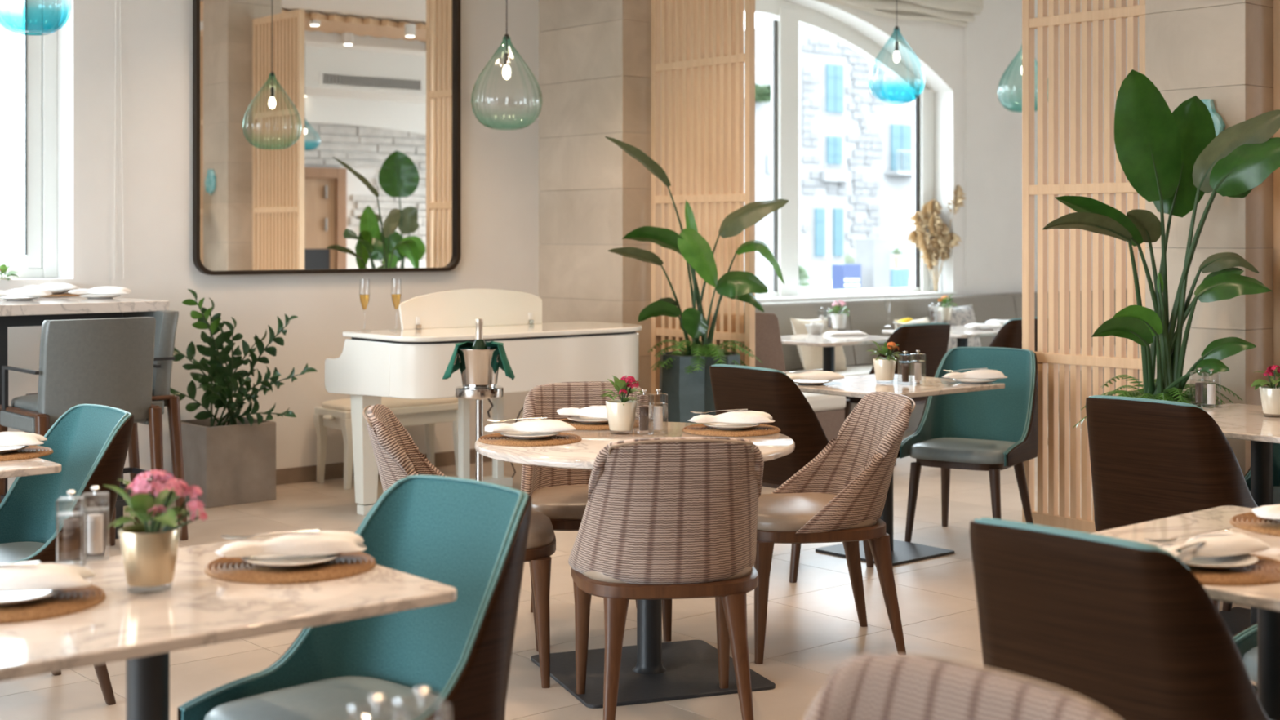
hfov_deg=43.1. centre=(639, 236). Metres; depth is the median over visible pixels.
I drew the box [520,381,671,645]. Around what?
upholstered chair
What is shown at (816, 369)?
fork
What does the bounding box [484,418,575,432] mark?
napkin
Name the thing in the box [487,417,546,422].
fork
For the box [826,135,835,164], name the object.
shutter
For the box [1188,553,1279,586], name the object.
placemat
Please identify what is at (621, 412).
flower pot
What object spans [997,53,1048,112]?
glass pendant
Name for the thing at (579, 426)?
placemat
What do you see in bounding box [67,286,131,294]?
napkin
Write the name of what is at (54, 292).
plate
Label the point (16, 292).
napkin
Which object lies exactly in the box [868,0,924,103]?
glass pendant
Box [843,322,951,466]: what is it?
shell chair
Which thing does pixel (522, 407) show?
power cable
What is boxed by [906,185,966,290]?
bunch
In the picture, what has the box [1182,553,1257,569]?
plate
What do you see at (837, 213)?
shutter
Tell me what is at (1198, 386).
mill
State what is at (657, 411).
mill
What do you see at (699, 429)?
placemat
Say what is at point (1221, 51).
column
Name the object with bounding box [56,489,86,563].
mill
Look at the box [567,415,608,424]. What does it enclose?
plate
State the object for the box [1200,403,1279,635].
marble table
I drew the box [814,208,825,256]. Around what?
shutter
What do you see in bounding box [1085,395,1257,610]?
shell chair
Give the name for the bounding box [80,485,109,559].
mill
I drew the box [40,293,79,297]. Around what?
placemat
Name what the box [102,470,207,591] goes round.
flower pot
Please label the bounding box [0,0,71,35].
glass pendant
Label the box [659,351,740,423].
planter
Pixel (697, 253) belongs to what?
plant
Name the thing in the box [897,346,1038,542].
shell chair
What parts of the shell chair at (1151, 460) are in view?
leg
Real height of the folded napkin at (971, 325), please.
0.025 m
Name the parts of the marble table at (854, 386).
plate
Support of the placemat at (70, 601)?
on the marble table at (141, 626)
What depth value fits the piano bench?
9.22 m
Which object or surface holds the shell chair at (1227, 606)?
on the floor
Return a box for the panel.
[890,268,909,287]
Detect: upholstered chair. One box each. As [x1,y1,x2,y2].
[363,404,555,688]
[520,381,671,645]
[568,436,764,719]
[753,391,915,664]
[803,653,1120,719]
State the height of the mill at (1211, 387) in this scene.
0.146 m
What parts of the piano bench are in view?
leg, height knob, leg, frame, leg, leg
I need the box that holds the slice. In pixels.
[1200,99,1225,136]
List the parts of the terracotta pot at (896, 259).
pot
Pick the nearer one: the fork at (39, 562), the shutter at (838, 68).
the fork at (39, 562)
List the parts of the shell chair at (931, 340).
leg, seat frame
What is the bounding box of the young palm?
[798,264,812,288]
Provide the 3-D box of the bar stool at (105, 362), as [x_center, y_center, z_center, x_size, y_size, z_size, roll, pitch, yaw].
[-2.415,0.873,6.977,0.540,1.055,0.577,0,0,-41]
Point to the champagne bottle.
(479, 343)
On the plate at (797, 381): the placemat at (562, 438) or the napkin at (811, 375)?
the napkin at (811, 375)
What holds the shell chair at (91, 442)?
on the floor
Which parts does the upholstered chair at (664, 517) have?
leg, leg, seat frame, backrest, seat, leg, leg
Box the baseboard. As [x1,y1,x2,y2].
[123,448,492,499]
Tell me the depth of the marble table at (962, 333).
11.16 m
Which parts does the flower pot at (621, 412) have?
pot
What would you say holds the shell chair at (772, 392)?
on the floor
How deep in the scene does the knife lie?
3.09 m
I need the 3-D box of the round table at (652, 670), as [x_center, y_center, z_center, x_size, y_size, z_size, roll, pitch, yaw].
[-0.016,1.025,5.195,1.024,0.750,1.024,0,0,-41]
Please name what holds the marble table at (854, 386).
on the floor
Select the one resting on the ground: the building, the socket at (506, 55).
the building
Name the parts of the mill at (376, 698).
knob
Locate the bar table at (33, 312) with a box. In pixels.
[0,297,168,538]
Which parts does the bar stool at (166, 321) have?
leg, backrest, panel, seat rail, arm, leg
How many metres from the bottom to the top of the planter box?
1.466 m
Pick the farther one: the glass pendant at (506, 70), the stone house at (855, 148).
the stone house at (855, 148)
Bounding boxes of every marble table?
[0,457,62,478]
[0,536,457,719]
[780,333,889,372]
[795,373,1004,565]
[882,325,1001,346]
[1091,505,1279,719]
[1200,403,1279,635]
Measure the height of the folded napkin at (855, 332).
0.025 m
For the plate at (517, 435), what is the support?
on the placemat at (562, 438)
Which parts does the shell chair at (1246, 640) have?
seat, leg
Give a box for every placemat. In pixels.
[0,445,53,461]
[0,584,106,624]
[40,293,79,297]
[204,551,376,584]
[478,432,582,446]
[555,417,639,430]
[682,423,780,436]
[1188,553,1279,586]
[1229,511,1279,536]
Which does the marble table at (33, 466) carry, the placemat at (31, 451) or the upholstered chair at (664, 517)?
the placemat at (31, 451)
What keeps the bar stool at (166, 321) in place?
on the floor
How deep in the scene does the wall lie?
9.42 m
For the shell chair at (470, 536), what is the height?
0.870 m
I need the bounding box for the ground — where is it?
[6,266,912,290]
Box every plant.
[169,288,317,426]
[604,136,788,373]
[1042,69,1279,427]
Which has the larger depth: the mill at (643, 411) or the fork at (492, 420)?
the mill at (643, 411)
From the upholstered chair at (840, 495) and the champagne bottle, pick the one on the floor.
the upholstered chair at (840, 495)
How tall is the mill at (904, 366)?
0.146 m
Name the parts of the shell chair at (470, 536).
seat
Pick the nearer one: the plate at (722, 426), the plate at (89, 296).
the plate at (722, 426)
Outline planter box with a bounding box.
[831,248,861,289]
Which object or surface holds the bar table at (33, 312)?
on the floor
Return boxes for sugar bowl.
[804,322,824,333]
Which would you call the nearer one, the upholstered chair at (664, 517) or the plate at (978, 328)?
the upholstered chair at (664, 517)
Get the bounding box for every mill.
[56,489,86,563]
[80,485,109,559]
[349,693,405,719]
[395,685,450,719]
[635,389,653,435]
[648,388,666,434]
[817,307,826,319]
[824,308,834,329]
[897,351,912,385]
[910,350,924,383]
[930,302,934,320]
[937,302,941,320]
[1190,367,1207,406]
[1202,368,1221,408]
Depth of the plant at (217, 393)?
8.53 m
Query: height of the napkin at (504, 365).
0.175 m
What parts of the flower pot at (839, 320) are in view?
pot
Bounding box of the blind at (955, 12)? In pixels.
[816,0,983,27]
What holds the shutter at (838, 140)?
hanging from the stone house at (855, 148)
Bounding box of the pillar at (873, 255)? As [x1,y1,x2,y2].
[855,238,890,288]
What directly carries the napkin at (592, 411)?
on the plate at (583, 420)
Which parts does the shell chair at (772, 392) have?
seat frame, leg, leg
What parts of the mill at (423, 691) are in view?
knob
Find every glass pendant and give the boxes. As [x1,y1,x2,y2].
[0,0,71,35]
[470,0,542,129]
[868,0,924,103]
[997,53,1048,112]
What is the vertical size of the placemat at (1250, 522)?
0.008 m
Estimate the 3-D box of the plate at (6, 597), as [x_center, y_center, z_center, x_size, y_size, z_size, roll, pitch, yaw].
[-1.120,0.634,2.872,0.194,0.016,0.194,0,0,-41]
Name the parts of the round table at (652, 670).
plate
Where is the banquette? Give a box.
[743,288,1138,441]
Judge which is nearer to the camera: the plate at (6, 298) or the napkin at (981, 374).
the napkin at (981, 374)
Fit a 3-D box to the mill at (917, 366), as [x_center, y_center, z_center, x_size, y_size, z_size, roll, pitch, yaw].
[1.232,0.577,7.179,0.052,0.146,0.052,0,0,-17]
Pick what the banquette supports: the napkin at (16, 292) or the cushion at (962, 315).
the cushion at (962, 315)
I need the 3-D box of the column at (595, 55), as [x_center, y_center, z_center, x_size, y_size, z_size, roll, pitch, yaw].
[-0.185,-0.400,10.194,0.500,3.600,0.830,0,0,-41]
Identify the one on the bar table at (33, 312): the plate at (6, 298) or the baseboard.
the plate at (6, 298)
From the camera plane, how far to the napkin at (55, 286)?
8.20 m
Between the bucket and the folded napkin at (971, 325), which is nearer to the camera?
the bucket
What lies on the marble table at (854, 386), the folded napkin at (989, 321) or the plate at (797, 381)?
the plate at (797, 381)
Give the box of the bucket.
[453,346,500,388]
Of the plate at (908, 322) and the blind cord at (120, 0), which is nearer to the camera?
the blind cord at (120, 0)
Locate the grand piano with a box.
[324,288,641,515]
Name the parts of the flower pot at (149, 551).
pot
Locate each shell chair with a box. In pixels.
[0,404,133,705]
[177,475,532,719]
[709,364,873,582]
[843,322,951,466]
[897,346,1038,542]
[969,517,1271,719]
[988,316,1048,444]
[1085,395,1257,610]
[1222,443,1279,611]
[1232,622,1257,695]
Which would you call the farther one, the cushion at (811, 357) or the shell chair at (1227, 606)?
the cushion at (811, 357)
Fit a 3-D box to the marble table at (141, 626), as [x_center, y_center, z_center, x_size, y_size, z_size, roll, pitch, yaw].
[-0.902,1.025,2.969,0.900,0.750,0.720,0,0,-41]
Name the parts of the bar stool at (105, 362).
leg, panel, arm, seat rail, seat, leg, backrest, leg, panel, seat rail, leg, arm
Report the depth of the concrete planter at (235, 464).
8.48 m
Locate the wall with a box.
[0,0,1138,491]
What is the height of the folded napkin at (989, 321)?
0.025 m
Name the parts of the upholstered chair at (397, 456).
backrest, leg, seat, seat frame, leg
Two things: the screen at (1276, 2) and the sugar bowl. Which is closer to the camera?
the screen at (1276, 2)
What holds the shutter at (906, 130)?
hanging from the stone house at (855, 148)
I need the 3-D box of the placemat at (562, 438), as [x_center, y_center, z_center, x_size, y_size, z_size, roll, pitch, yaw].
[-0.352,0.646,5.179,0.330,0.008,0.330,0,0,30]
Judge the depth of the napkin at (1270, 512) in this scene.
3.57 m
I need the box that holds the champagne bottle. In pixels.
[471,318,487,349]
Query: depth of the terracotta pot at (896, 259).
34.12 m
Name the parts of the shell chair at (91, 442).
seat, leg, leg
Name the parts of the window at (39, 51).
frame, sash, frame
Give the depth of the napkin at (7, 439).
4.81 m
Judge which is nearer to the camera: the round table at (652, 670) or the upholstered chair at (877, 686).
the upholstered chair at (877, 686)
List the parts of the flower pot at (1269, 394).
pot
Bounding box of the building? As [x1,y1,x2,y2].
[0,85,22,266]
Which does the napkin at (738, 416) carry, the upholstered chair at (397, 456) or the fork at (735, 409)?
the fork at (735, 409)
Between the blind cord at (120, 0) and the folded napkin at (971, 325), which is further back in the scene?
the folded napkin at (971, 325)
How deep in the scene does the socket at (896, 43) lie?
11.19 m
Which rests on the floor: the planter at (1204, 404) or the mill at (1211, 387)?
the planter at (1204, 404)
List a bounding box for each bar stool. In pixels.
[0,316,164,546]
[24,310,188,540]
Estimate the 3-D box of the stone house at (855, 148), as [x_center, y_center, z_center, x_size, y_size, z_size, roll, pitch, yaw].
[9.082,-3.354,70.603,13.712,10.109,8.700,0,0,-41]
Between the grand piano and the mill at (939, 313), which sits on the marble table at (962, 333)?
the mill at (939, 313)
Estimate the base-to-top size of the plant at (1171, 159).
1.445 m
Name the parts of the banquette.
panel, seat, panel, panel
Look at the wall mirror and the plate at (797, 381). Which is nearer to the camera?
the plate at (797, 381)
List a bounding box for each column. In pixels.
[538,0,651,407]
[1145,0,1273,475]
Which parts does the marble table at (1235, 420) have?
plate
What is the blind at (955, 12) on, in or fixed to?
attached to the wall
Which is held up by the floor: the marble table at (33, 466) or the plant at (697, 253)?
the marble table at (33, 466)
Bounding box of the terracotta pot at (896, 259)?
[890,244,903,268]
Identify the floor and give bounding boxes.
[0,410,1255,719]
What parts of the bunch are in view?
stem, stem, stem, stem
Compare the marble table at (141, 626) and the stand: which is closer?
the marble table at (141, 626)
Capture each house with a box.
[743,24,912,279]
[743,59,771,291]
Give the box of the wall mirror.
[192,0,461,275]
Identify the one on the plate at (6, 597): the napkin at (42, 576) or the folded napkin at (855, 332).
the napkin at (42, 576)
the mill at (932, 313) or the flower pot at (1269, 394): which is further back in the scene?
the mill at (932, 313)
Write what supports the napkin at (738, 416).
on the plate at (722, 426)
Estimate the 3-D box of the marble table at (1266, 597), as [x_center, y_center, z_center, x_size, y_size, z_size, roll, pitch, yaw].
[1.324,1.025,3.368,0.883,0.750,0.725,0,0,-41]
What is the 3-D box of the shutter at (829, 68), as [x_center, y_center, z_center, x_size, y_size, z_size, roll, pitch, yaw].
[7.565,-5.897,64.374,0.473,1.909,0.065,0,0,-41]
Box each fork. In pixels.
[0,560,40,565]
[219,528,319,539]
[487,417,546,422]
[689,408,747,413]
[782,368,823,373]
[943,368,987,371]
[1144,528,1231,542]
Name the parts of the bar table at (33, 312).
leg, frame, leg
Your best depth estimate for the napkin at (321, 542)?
3.16 m
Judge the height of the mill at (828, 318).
0.146 m
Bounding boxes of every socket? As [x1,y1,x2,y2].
[504,53,509,65]
[894,41,898,51]
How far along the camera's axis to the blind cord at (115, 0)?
8.51 m
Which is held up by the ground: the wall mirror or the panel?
the panel
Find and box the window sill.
[743,291,957,302]
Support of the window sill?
attached to the wall
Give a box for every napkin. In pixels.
[0,287,52,297]
[0,431,47,447]
[0,562,95,591]
[22,282,80,291]
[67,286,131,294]
[214,530,366,557]
[442,341,515,380]
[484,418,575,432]
[556,405,637,418]
[688,410,775,423]
[786,370,844,380]
[823,330,866,335]
[941,368,1007,379]
[964,323,1003,327]
[985,320,1008,323]
[1157,531,1271,561]
[1252,504,1279,519]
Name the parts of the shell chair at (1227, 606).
leg, seat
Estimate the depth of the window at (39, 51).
8.49 m
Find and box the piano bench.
[313,396,457,488]
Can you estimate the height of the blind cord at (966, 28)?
2.200 m
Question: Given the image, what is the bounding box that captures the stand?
[454,385,503,481]
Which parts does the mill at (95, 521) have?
knob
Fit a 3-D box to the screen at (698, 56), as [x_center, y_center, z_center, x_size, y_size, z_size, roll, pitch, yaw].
[0.363,-0.225,9.556,0.048,3.250,0.853,0,0,-41]
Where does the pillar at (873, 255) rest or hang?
on the ground
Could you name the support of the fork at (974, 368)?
on the napkin at (981, 374)
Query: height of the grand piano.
1.122 m
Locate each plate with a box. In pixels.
[0,296,40,300]
[0,445,28,453]
[0,589,63,605]
[49,290,69,294]
[80,294,120,298]
[240,553,341,568]
[499,431,559,439]
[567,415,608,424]
[702,422,759,430]
[792,379,832,385]
[892,321,918,324]
[952,377,996,383]
[972,327,999,329]
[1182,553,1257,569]
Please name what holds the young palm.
on the ground
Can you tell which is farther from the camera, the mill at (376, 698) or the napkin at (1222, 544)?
the napkin at (1222, 544)
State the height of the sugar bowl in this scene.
0.078 m
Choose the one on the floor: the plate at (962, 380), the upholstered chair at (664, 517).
the upholstered chair at (664, 517)
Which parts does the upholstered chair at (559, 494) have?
leg, seat, seat frame, backrest, leg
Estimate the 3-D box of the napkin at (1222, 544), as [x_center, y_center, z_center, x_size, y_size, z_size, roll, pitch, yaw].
[1.109,0.605,3.178,0.290,0.043,0.106,0,0,-31]
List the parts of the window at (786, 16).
frame, frame, frame, frame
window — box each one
[0,0,57,278]
[743,0,933,297]
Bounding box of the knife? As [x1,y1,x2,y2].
[1175,541,1206,552]
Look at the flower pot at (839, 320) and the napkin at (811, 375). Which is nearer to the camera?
the napkin at (811, 375)
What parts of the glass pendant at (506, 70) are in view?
lamp shade, bulb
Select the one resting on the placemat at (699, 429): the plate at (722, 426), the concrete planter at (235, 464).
the plate at (722, 426)
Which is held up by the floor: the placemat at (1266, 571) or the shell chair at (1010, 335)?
the shell chair at (1010, 335)
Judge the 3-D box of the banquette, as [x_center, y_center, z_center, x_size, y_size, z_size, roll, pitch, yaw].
[2.578,0.918,11.999,6.455,0.964,1.630,0,0,-41]
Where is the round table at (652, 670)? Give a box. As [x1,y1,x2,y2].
[474,421,795,708]
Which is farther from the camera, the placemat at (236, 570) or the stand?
the stand
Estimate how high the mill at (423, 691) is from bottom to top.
0.146 m
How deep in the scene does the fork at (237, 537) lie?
3.18 m
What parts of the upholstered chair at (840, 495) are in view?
leg, seat, seat frame, backrest, leg, leg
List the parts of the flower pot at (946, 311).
pot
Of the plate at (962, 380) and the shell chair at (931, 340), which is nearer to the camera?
the plate at (962, 380)
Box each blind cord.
[114,0,115,278]
[120,0,124,278]
[965,27,966,285]
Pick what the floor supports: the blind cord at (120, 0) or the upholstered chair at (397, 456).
the upholstered chair at (397, 456)
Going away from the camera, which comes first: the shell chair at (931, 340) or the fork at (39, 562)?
the fork at (39, 562)
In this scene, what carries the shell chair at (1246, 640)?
on the floor
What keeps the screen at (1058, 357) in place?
on the floor
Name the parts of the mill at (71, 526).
knob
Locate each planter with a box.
[180,416,275,507]
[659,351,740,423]
[1137,394,1219,407]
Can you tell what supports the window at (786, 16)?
in the wall
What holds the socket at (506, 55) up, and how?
attached to the glass pendant at (506, 70)
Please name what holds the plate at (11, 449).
on the placemat at (31, 451)
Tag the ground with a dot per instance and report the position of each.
(823, 284)
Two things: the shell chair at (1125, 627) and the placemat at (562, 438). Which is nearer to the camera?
the shell chair at (1125, 627)
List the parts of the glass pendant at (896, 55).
bulb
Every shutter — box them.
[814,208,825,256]
[825,63,835,112]
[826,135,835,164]
[832,208,843,256]
[835,64,843,113]
[835,136,842,164]
[890,124,901,170]
[901,124,911,171]
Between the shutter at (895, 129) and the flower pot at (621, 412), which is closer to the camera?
the flower pot at (621, 412)
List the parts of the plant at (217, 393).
stem, stem, stem, stem, stem, stem, stem, stem, stem, stem, stem, stem, stem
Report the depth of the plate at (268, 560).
3.17 m
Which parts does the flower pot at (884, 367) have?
pot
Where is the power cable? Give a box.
[511,407,523,477]
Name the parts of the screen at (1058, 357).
post, rail, rail, rail, rail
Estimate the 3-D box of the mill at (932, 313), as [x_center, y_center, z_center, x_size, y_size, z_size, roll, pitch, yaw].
[2.212,0.577,12.244,0.052,0.146,0.052,0,0,-23]
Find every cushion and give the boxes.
[790,315,847,371]
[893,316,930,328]
[928,304,981,351]
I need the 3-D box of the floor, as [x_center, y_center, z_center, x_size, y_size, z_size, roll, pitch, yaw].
[2.360,1.460,5.446,17.513,0.120,12.190,0,0,-41]
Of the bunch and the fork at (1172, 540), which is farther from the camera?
the bunch
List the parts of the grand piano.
leg, lyre post, lid, lyre post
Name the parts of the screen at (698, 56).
post, rail, rail, rail, post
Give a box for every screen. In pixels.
[651,0,755,413]
[1022,0,1149,533]
[1273,0,1279,386]
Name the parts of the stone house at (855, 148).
pane, shutter rail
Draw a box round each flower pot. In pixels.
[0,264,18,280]
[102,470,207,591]
[600,375,643,434]
[827,299,849,330]
[865,341,901,383]
[936,294,957,322]
[1250,364,1279,417]

